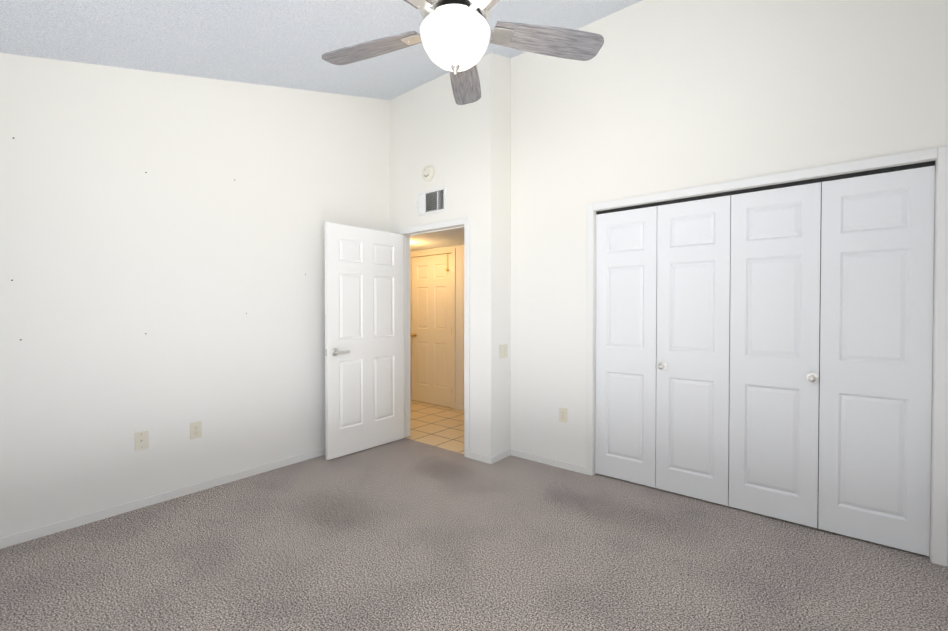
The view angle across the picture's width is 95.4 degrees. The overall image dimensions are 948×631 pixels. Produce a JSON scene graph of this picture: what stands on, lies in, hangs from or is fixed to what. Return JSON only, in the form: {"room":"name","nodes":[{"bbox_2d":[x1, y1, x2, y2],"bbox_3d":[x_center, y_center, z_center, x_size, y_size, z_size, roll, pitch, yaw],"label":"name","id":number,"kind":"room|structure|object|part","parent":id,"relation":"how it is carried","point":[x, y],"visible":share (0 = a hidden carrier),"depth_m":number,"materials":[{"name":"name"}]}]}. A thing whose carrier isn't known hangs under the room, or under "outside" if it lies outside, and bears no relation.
{"room":"empty bedroom","nodes":[
{"label":"empty bedroom","id":0,"kind":"room"},
{"bbox_2d":[0,53,389,537],"bbox_3d":[-2.071,-0.593,3.043,0.120,3.700,3.920,1,1,39],"label":"wall","id":1,"kind":"structure","parent":0,"point":[186,252],"depth_m":2.90,"materials":[{"name":"paint"}]},
{"bbox_2d":[135,430,148,450],"bbox_3d":[-2.174,0.820,2.825,0.019,0.117,0.072,1,1,39],"label":"outlet","id":2,"kind":"object","parent":1,"relation":"attached to","point":[141,441],"visible":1,"depth_m":2.83,"materials":[{"name":"beige plastic"}]},
{"bbox_2d":[0,448,325,548],"bbox_3d":[-2.042,1.230,2.985,0.030,0.055,3.770,1,1,39],"label":"baseboard","id":3,"kind":"structure","parent":1,"relation":"attached to","point":[25,536],"depth_m":2.83,"materials":[{"name":"white wood"}]},
{"bbox_2d":[190,421,201,439],"bbox_3d":[-1.980,0.817,3.072,0.010,0.117,0.072,1,1,39],"label":"outlet","id":4,"kind":"object","parent":1,"relation":"attached to","point":[195,429],"visible":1,"depth_m":3.07,"materials":[{"name":"beige plastic"}]},
{"bbox_2d":[0,0,641,99],"bbox_3d":[0.129,-1.897,1.793,5.090,1.656,5.020,1,1,39],"label":"ceiling","id":5,"kind":"structure","parent":0,"point":[283,43],"depth_m":2.65,"materials":[{"name":"white paint"}]},
{"bbox_2d":[322,0,603,104],"bbox_3d":[-0.111,-1.378,1.753,1.284,0.748,1.233,1,1,39],"label":"ceiling fan","id":6,"kind":"object","parent":5,"relation":"hanging from","point":[453,36],"visible":1,"depth_m":1.83,"materials":[{"name":"grey wood"}]},
{"label":"blade","id":7,"kind":"part","parent":6,"relation":"part of","materials":[{"name":"grey wood"}]},
{"bbox_3d":[-0.345,-1.196,1.474,0.150,0.006,0.500,16,11,39],"label":"blade","id":8,"kind":"part","parent":6,"relation":"part of","materials":[{"name":"grey wood"}]},
{"bbox_3d":[-0.153,-1.213,1.701,0.024,0.044,0.035,1,1,40],"label":"blade arm","id":9,"kind":"part","parent":6,"relation":"part of"},
{"bbox_3d":[-0.077,-1.457,1.788,0.300,0.591,0.300,1,1,39],"label":"motor","id":10,"kind":"part","parent":6,"relation":"part of","materials":[{"name":"white metal"}]},
{"bbox_3d":[-0.077,-1.122,1.792,0.292,0.174,0.292,1,1,39],"label":"lamp shade","id":11,"kind":"part","parent":6,"relation":"part of","materials":[{"name":"white glass"}]},
{"label":"blade","id":12,"kind":"part","parent":6,"relation":"part of","materials":[{"name":"grey wood"}]},
{"bbox_3d":[0.141,-1.196,1.438,0.150,0.006,0.500,14,-6,-31],"label":"blade","id":13,"kind":"part","parent":6,"relation":"part of","materials":[{"name":"grey wood"}]},
{"bbox_3d":[0.326,-1.202,1.890,0.500,0.006,0.150,0,-11,-14],"label":"blade","id":14,"kind":"part","parent":6,"relation":"part of","materials":[{"name":"grey wood"}]},
{"bbox_2d":[389,72,464,437],"bbox_3d":[-0.434,-0.608,4.160,1.015,3.700,0.120,1,1,39],"label":"wall","id":15,"kind":"structure","parent":0,"point":[427,124],"depth_m":4.11,"materials":[{"name":"paint"}]},
{"bbox_2d":[325,222,403,459],"bbox_3d":[-0.987,0.217,4.000,0.147,2.030,0.844,1,1,41],"label":"bedroom door","id":16,"kind":"structure","parent":15,"relation":"in","point":[364,359],"depth_m":3.94,"materials":[{"name":"white wood"}]},
{"bbox_2d":[422,166,434,181],"bbox_3d":[-0.436,-1.335,4.050,0.144,0.144,0.038,1,1,39],"label":"smoke detector","id":17,"kind":"object","parent":15,"relation":"attached to","point":[428,172],"visible":1,"depth_m":4.03,"materials":[{"name":"white plastic"}]},
{"bbox_2d":[417,186,445,215],"bbox_3d":[-0.400,-1.066,4.040,0.363,0.220,0.024,1,1,39],"label":"air vent","id":18,"kind":"object","parent":15,"relation":"in","point":[422,202],"visible":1,"depth_m":4.05,"materials":[{"name":"white metal"}]},
{"bbox_2d":[397,217,469,457],"bbox_3d":[-0.383,0.191,4.095,0.950,2.105,0.095,1,1,39],"label":"door frame","id":19,"kind":"structure","parent":15,"relation":"attached to","point":[465,221],"depth_m":3.79,"materials":[{"name":"white wood"}]},
{"bbox_2d":[405,400,463,453],"bbox_3d":[-0.637,1.254,5.216,4.840,0.049,1.395,1,1,39],"label":"floor","id":20,"kind":"structure","parent":0,"point":[440,426],"depth_m":4.84,"materials":[{"name":"beige tile"}]},
{"bbox_2d":[410,245,463,405],"bbox_3d":[-0.235,0.022,5.695,4.600,2.400,0.120,1,1,39],"label":"wall","id":21,"kind":"structure","parent":0,"point":[459,325],"depth_m":5.58,"materials":[{"name":"white paint"}]},
{"bbox_2d":[411,253,451,407],"bbox_3d":[-0.595,0.196,5.895,0.786,2.031,0.104,1,1,39],"label":"hall door","id":22,"kind":"structure","parent":21,"relation":"in","point":[431,335],"depth_m":5.89,"materials":[{"name":"beige wood"}]},
{"bbox_2d":[410,248,455,408],"bbox_3d":[-0.592,0.169,5.900,0.900,2.100,0.015,1,1,39],"label":"door frame","id":23,"kind":"structure","parent":21,"relation":"attached to","point":[443,251],"depth_m":5.63,"materials":[{"name":"beige wood"}]},
{"bbox_2d":[455,405,463,410],"bbox_3d":[-0.277,1.195,5.659,4.600,0.055,0.012,1,1,39],"label":"baseboard","id":24,"kind":"structure","parent":21,"relation":"attached to","point":[457,407],"depth_m":5.58,"materials":[{"name":"white wood"}]},
{"bbox_2d":[410,228,463,250],"bbox_3d":[-0.648,-0.941,5.173,4.840,0.080,1.190,1,1,39],"label":"ceiling","id":25,"kind":"structure","parent":0,"point":[448,238],"depth_m":5.11,"materials":[{"name":"white paint"}]},
{"bbox_2d":[0,438,947,630],"bbox_3d":[0.098,1.299,1.797,5.090,0.050,4.920,1,1,39],"label":"floor carpet","id":26,"kind":"object","parent":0,"point":[404,534],"visible":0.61,"depth_m":2.21,"materials":[{"name":"grey carpet"}]},
{"bbox_2d":[465,53,510,456],"bbox_3d":[0.162,-0.604,3.863,0.285,3.700,0.410,1,1,39],"label":"wall","id":27,"kind":"structure","parent":0,"point":[488,162],"depth_m":3.70,"materials":[{"name":"paint"}]},
{"bbox_2d":[499,344,507,357],"bbox_3d":[0.261,0.311,3.760,0.014,0.117,0.115,1,1,39],"label":"light switch","id":28,"kind":"object","parent":27,"relation":"attached to","point":[503,350],"visible":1,"depth_m":3.76,"materials":[{"name":"beige plastic"}]},
{"bbox_2d":[510,0,947,565],"bbox_3d":[1.409,-0.593,3.039,2.690,3.700,0.120,1,1,39],"label":"wall","id":29,"kind":"structure","parent":0,"point":[654,96],"depth_m":2.97,"materials":[{"name":"paint"}]},
{"bbox_2d":[508,448,585,473],"bbox_3d":[0.605,1.222,3.630,0.725,0.055,0.012,1,1,39],"label":"baseboard","id":30,"kind":"structure","parent":29,"relation":"attached to","point":[553,462],"depth_m":3.61,"materials":[{"name":"white wood"}]},
{"bbox_2d":[559,407,566,422],"bbox_3d":[0.728,0.815,3.526,0.072,0.117,0.010,1,1,39],"label":"outlet","id":31,"kind":"object","parent":29,"relation":"attached to","point":[562,414],"visible":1,"depth_m":3.52,"materials":[{"name":"beige plastic"}]},
{"bbox_2d":[595,166,934,556],"bbox_3d":[1.652,0.234,2.794,1.826,2.028,0.099,1,1,39],"label":"closet door","id":32,"kind":"structure","parent":29,"relation":"in","point":[711,316],"depth_m":2.64,"materials":[{"name":"white wood"}]},
{"bbox_2d":[596,161,934,214],"bbox_3d":[1.673,-0.794,2.806,1.826,0.022,0.029,1,1,39],"label":"trim","id":33,"kind":"structure","parent":29,"relation":"attached to","point":[870,172],"depth_m":2.62,"materials":[{"name":"black metal"}]},
{"bbox_2d":[586,146,947,566],"bbox_3d":[1.638,0.201,2.776,1.940,2.120,0.015,1,1,39],"label":"trim","id":34,"kind":"structure","parent":29,"relation":"attached to","point":[940,498],"depth_m":2.20,"materials":[{"name":"white wood"}]}
]}

